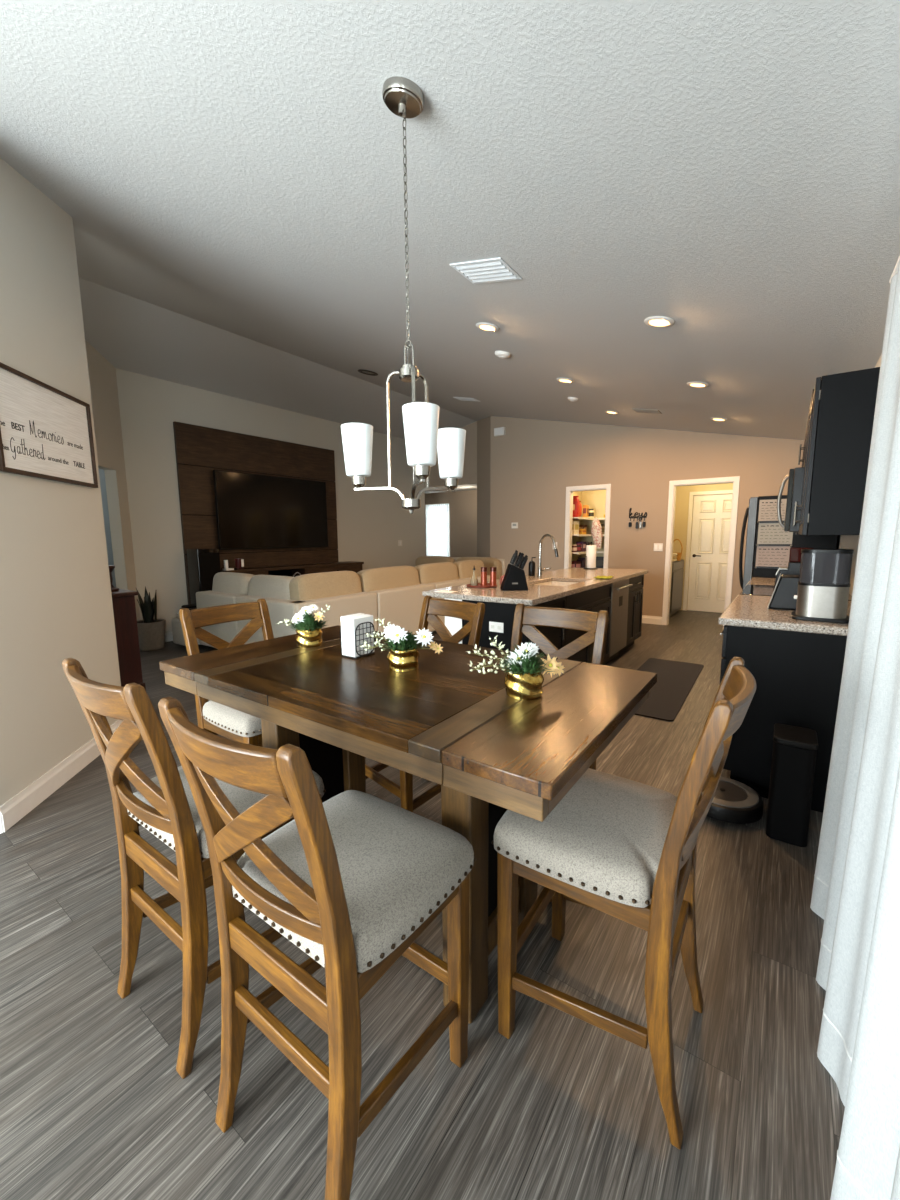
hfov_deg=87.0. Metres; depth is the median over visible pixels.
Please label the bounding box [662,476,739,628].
trim
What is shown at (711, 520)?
door
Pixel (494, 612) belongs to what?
base cabinet
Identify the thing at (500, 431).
door chime
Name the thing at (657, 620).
baseboard
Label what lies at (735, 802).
robot vacuum
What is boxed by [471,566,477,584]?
oil bottle
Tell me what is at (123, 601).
base cabinet
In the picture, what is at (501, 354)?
smoke detector
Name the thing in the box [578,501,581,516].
snack bag
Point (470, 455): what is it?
wall header
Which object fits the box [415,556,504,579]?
loveseat
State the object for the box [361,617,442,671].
flower pot
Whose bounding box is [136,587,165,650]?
snake plant
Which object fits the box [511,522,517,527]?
thermostat
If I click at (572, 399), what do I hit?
smoke detector
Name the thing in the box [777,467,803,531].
microwave
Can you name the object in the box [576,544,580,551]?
jar
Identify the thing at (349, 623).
paper napkins
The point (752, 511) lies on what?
refrigerator
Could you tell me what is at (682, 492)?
wall
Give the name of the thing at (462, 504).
wall
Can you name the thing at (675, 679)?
floor mat
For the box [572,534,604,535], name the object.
shelf
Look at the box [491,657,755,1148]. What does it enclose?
dining chair
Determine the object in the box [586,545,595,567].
paper towel roll
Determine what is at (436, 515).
window
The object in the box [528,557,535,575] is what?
soap bottle
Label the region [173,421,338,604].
backboard
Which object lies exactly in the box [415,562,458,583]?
cushion
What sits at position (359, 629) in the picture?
napkin holder
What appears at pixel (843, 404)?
upper cabinet
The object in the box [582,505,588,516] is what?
food box
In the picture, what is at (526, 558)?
kitchen knife
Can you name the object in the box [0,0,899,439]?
ceiling
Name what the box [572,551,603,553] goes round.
shelf
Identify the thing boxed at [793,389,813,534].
upper cabinet
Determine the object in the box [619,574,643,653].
base cabinet
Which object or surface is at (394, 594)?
sectional sofa
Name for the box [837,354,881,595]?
wall
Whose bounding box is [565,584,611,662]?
base cabinet
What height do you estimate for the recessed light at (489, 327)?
0.043 m
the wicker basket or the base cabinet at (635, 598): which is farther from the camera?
the wicker basket
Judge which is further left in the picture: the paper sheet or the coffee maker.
the paper sheet
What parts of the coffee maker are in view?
tank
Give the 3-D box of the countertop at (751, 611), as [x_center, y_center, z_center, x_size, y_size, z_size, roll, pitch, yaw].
[1.956,0.066,2.693,0.640,0.040,1.129,5,9,35]
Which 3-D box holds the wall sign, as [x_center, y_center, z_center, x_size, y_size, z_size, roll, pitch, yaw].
[-2.172,-0.907,2.571,0.027,0.505,0.800,-2,8,-10]
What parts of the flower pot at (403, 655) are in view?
flower, flower, pot, flower, peach flower, peach flower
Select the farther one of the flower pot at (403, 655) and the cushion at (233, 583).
the cushion at (233, 583)
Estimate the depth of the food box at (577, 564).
8.09 m
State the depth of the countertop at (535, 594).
3.82 m
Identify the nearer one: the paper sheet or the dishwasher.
the paper sheet
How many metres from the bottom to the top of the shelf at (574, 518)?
0.033 m
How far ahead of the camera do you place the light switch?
6.95 m
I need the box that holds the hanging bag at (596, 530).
[591,517,601,547]
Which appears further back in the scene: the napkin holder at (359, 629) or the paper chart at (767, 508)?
the paper chart at (767, 508)
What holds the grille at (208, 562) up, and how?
attached to the speaker
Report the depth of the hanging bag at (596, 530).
8.27 m
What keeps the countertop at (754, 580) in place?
on the base cabinet
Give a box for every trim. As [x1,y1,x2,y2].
[564,484,610,568]
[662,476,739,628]
[683,490,732,610]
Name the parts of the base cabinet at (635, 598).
door, drawer, door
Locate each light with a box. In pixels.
[358,369,377,375]
[476,322,498,331]
[556,378,573,382]
[605,410,618,413]
[644,316,674,326]
[687,382,708,386]
[710,417,727,420]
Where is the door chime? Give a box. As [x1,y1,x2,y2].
[494,427,504,435]
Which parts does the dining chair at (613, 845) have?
leg, leg, nailhead trim, rail, rail, leg, rail, leg, rail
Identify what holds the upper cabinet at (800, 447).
attached to the wall at (844, 541)
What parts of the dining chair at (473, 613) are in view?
leg, leg, rail, leg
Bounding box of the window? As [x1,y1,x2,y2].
[430,503,449,556]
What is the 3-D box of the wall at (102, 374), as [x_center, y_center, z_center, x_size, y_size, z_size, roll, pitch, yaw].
[-3.582,-0.919,3.711,0.120,3.550,4.172,-2,8,-10]
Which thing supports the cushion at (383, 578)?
on the sectional sofa at (394, 594)
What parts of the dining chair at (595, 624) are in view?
leg, rail, leg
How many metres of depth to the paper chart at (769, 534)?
4.51 m
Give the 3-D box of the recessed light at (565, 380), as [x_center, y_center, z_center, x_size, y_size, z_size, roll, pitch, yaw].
[1.173,-2.236,4.824,0.175,0.043,0.179,6,10,40]
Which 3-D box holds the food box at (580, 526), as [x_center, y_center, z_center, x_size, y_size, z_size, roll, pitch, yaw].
[2.369,-1.260,8.474,0.102,0.170,0.162,6,10,38]
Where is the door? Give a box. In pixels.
[687,494,731,612]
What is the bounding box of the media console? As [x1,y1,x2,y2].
[221,561,363,576]
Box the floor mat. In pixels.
[634,658,703,720]
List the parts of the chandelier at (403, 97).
lamp shade, arm, upright rod, chain, upright rod, arm, lamp shade, upright rod, arm, lamp shade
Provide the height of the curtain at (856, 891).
2.182 m
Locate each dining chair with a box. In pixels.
[62,658,325,1078]
[158,697,475,1199]
[179,599,273,746]
[365,595,484,811]
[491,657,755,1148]
[510,603,608,901]
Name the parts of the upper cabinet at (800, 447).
handle, door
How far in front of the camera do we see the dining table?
1.26 m
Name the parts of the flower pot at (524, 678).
flower, pot, flower, flower, peach flower, peach flower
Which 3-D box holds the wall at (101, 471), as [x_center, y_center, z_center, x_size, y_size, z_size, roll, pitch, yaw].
[-4.118,-0.585,4.442,1.167,2.700,8.097,-2,8,-10]
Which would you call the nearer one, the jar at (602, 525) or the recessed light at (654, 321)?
the recessed light at (654, 321)
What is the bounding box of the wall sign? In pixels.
[0,362,97,487]
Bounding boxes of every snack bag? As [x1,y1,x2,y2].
[573,496,579,516]
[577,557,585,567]
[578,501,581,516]
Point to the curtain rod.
(895, 271)
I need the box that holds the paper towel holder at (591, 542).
[584,542,597,568]
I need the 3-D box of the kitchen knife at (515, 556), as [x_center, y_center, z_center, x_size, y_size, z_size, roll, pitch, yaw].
[0.494,-0.309,3.628,0.049,0.085,0.016,0,8,0]
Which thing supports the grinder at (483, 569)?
on the round tray
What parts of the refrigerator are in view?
handle, handle, door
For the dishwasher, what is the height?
0.872 m
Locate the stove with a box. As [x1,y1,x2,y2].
[740,584,851,600]
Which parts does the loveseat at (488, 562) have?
frame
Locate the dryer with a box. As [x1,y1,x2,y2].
[669,560,683,616]
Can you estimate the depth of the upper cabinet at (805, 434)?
3.91 m
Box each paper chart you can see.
[754,546,789,568]
[756,523,792,545]
[757,499,786,522]
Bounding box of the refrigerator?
[739,495,837,589]
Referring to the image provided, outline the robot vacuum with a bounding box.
[702,776,763,823]
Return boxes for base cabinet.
[111,589,145,689]
[462,597,565,656]
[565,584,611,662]
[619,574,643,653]
[719,625,846,812]
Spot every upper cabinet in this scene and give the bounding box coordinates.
[793,367,879,534]
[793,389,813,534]
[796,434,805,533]
[798,416,808,466]
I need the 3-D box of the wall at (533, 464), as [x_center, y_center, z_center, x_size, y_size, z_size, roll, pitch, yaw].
[2.755,-1.375,7.172,4.890,3.431,0.120,5,9,35]
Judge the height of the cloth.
0.016 m
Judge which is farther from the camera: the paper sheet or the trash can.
the paper sheet
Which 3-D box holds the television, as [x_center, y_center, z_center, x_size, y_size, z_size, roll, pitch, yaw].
[-2.651,-1.333,7.241,0.081,1.080,1.900,5,9,35]
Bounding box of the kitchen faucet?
[537,534,558,576]
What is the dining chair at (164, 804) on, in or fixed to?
on the floor
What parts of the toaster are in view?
plate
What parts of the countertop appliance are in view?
lid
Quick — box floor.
[0,610,844,1199]
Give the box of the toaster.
[767,573,798,609]
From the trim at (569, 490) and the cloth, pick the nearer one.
the cloth
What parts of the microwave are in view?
handle, control panel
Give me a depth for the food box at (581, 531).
8.19 m
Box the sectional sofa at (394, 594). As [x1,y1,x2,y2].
[171,560,489,647]
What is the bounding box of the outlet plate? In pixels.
[489,621,503,632]
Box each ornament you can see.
[222,560,233,570]
[234,558,244,569]
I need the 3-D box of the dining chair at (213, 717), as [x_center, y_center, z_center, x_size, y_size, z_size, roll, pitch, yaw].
[-0.891,0.538,2.217,0.548,1.022,0.467,5,9,35]
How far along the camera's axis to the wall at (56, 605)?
2.53 m
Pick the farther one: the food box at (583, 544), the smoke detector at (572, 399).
the food box at (583, 544)
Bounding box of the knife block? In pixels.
[500,564,527,590]
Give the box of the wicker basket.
[673,539,682,560]
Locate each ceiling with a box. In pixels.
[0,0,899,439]
[425,484,476,493]
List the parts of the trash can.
lid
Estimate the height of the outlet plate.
0.072 m
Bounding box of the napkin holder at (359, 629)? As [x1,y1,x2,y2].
[340,622,374,658]
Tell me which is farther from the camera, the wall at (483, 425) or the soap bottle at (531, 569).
the wall at (483, 425)
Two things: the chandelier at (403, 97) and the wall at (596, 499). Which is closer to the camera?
the chandelier at (403, 97)
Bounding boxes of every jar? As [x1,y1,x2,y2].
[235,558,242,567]
[572,544,576,551]
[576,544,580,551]
[588,509,593,517]
[601,524,604,533]
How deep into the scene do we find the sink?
4.74 m
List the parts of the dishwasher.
door, handle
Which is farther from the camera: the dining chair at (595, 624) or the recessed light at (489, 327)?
the recessed light at (489, 327)
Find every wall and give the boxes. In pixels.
[0,158,120,805]
[85,340,139,620]
[98,468,115,586]
[116,368,424,632]
[425,490,476,556]
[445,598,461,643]
[477,416,490,556]
[490,416,803,616]
[571,490,605,560]
[673,483,732,609]
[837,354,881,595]
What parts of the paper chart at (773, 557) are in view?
rail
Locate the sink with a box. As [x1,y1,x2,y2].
[534,581,578,585]
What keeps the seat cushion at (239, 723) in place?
on the dining chair at (213, 717)
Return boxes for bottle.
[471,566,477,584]
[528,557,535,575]
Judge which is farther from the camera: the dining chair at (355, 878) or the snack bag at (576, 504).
the snack bag at (576, 504)
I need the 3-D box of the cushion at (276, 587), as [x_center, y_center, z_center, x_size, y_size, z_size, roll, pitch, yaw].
[-1.900,-0.027,5.155,0.780,0.489,0.276,5,9,35]
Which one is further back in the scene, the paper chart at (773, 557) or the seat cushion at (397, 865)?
the paper chart at (773, 557)
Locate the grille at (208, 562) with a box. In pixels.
[198,552,220,590]
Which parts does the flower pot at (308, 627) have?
flower, flower, pot, flower, peach flower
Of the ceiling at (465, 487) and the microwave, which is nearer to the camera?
the microwave
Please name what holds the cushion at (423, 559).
on the loveseat at (488, 562)
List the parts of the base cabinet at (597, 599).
door, door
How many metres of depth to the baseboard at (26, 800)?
2.47 m
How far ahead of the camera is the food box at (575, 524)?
7.98 m
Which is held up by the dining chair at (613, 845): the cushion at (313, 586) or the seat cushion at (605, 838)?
the seat cushion at (605, 838)
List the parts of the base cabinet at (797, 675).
door, drawer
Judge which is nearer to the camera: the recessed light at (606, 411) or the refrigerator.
the refrigerator
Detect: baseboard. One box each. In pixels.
[0,720,122,831]
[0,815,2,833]
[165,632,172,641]
[642,615,661,624]
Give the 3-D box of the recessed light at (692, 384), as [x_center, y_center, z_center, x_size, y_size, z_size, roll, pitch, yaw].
[2.182,-1.898,4.175,0.175,0.043,0.179,6,10,40]
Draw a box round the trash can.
[766,723,817,846]
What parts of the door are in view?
panel, panel, panel, panel, panel, panel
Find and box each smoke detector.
[495,351,509,358]
[568,397,577,401]
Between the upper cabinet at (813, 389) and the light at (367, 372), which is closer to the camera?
the upper cabinet at (813, 389)
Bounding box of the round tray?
[466,583,496,587]
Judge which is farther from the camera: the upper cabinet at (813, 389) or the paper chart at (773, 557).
the paper chart at (773, 557)
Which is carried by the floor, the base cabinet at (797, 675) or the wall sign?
the base cabinet at (797, 675)
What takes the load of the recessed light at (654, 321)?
in the ceiling at (228, 175)
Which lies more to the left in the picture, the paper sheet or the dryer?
the paper sheet
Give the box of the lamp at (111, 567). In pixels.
[109,565,118,591]
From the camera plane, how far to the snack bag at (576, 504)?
7.94 m
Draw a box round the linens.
[672,553,676,560]
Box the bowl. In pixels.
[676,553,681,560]
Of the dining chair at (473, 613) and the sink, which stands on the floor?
the dining chair at (473, 613)
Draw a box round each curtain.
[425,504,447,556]
[810,258,899,1199]
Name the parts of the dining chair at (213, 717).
leg, rail, rail, nailhead trim, leg, rail, leg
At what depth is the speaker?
6.17 m
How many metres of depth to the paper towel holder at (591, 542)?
5.86 m
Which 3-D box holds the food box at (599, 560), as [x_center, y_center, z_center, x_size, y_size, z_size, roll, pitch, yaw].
[2.721,-0.662,8.578,0.182,0.240,0.182,4,9,32]
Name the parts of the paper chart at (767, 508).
rail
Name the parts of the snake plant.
pot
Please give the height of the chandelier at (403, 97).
1.312 m
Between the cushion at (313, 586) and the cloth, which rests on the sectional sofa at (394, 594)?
the cushion at (313, 586)
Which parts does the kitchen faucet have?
spout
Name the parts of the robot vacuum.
plate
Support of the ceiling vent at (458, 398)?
in the ceiling at (228, 175)
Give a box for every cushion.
[127,744,323,857]
[202,700,261,736]
[212,572,254,594]
[232,790,473,972]
[248,575,293,599]
[289,571,361,600]
[357,566,419,591]
[415,556,454,565]
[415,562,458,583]
[454,560,483,578]
[455,557,501,579]
[493,768,676,907]
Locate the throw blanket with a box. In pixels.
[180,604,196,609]
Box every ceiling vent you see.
[450,257,521,283]
[453,397,480,401]
[632,408,661,413]
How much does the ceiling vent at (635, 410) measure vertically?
0.068 m
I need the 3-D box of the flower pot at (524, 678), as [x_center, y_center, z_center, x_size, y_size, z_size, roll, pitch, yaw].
[0.178,0.176,1.250,0.250,0.154,0.162,-4,8,-24]
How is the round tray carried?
on the countertop at (535, 594)
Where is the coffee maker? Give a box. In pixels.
[773,547,813,590]
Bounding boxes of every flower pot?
[278,604,329,647]
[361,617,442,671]
[466,635,564,699]
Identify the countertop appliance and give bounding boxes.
[791,549,853,623]
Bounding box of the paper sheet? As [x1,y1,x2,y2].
[434,590,457,592]
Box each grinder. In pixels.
[481,567,486,585]
[490,567,495,585]
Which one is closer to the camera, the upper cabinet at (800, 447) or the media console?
the upper cabinet at (800, 447)
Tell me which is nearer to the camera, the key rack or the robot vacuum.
the robot vacuum
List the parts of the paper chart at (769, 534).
rail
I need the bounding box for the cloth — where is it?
[594,575,613,578]
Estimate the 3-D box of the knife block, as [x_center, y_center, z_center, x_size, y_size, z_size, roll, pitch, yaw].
[0.501,-0.181,3.701,0.202,0.200,0.152,0,8,0]
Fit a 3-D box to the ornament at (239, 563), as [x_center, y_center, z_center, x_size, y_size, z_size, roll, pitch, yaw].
[-2.913,-0.496,6.544,0.106,0.151,0.110,5,9,35]
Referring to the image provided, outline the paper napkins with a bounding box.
[341,613,373,656]
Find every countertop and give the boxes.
[422,567,647,605]
[718,594,850,635]
[746,577,775,585]
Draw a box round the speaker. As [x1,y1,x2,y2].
[187,548,220,603]
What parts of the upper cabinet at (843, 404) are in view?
handle, door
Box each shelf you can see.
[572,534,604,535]
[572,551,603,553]
[573,517,604,519]
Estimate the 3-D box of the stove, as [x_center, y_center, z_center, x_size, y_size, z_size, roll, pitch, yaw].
[2.482,0.378,3.534,0.703,0.898,0.758,5,9,35]
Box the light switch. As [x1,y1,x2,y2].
[654,543,662,550]
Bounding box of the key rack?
[629,508,646,520]
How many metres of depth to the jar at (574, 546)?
8.05 m
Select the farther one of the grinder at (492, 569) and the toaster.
the grinder at (492, 569)
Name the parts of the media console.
door, door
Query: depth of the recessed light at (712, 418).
5.42 m
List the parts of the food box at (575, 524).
printed panel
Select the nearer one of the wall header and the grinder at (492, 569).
the grinder at (492, 569)
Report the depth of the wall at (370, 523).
6.31 m
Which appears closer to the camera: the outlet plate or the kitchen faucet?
the outlet plate
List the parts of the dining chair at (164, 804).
rail, leg, rail, rail, leg, nailhead trim, rail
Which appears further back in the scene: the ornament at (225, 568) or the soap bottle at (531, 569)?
the ornament at (225, 568)
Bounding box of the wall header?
[424,421,476,487]
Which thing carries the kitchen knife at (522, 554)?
on the knife block
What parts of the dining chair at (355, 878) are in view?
leg, rail, rail, rail, leg, nailhead trim, rail, leg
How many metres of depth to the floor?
1.24 m
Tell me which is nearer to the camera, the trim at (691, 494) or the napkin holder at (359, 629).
the napkin holder at (359, 629)
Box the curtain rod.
[889,255,899,282]
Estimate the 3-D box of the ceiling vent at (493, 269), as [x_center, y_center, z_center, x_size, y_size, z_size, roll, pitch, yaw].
[0.202,-1.831,2.643,0.324,0.074,0.250,5,9,35]
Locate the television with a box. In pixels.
[213,470,327,549]
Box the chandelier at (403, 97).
[341,76,465,513]
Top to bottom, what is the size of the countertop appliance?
0.342 m
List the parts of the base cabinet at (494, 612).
door, drawer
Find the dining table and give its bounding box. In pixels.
[159,625,656,1023]
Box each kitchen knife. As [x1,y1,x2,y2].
[511,554,517,564]
[516,553,523,566]
[521,557,527,569]
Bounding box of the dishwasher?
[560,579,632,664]
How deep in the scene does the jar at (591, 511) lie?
8.48 m
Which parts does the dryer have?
door, control panel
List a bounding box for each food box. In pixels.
[571,561,580,567]
[572,521,578,533]
[576,542,585,551]
[579,525,586,533]
[579,529,585,533]
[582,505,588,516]
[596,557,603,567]
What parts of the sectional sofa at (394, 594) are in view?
frame, frame, frame, frame, frame, frame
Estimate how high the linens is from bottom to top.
0.130 m

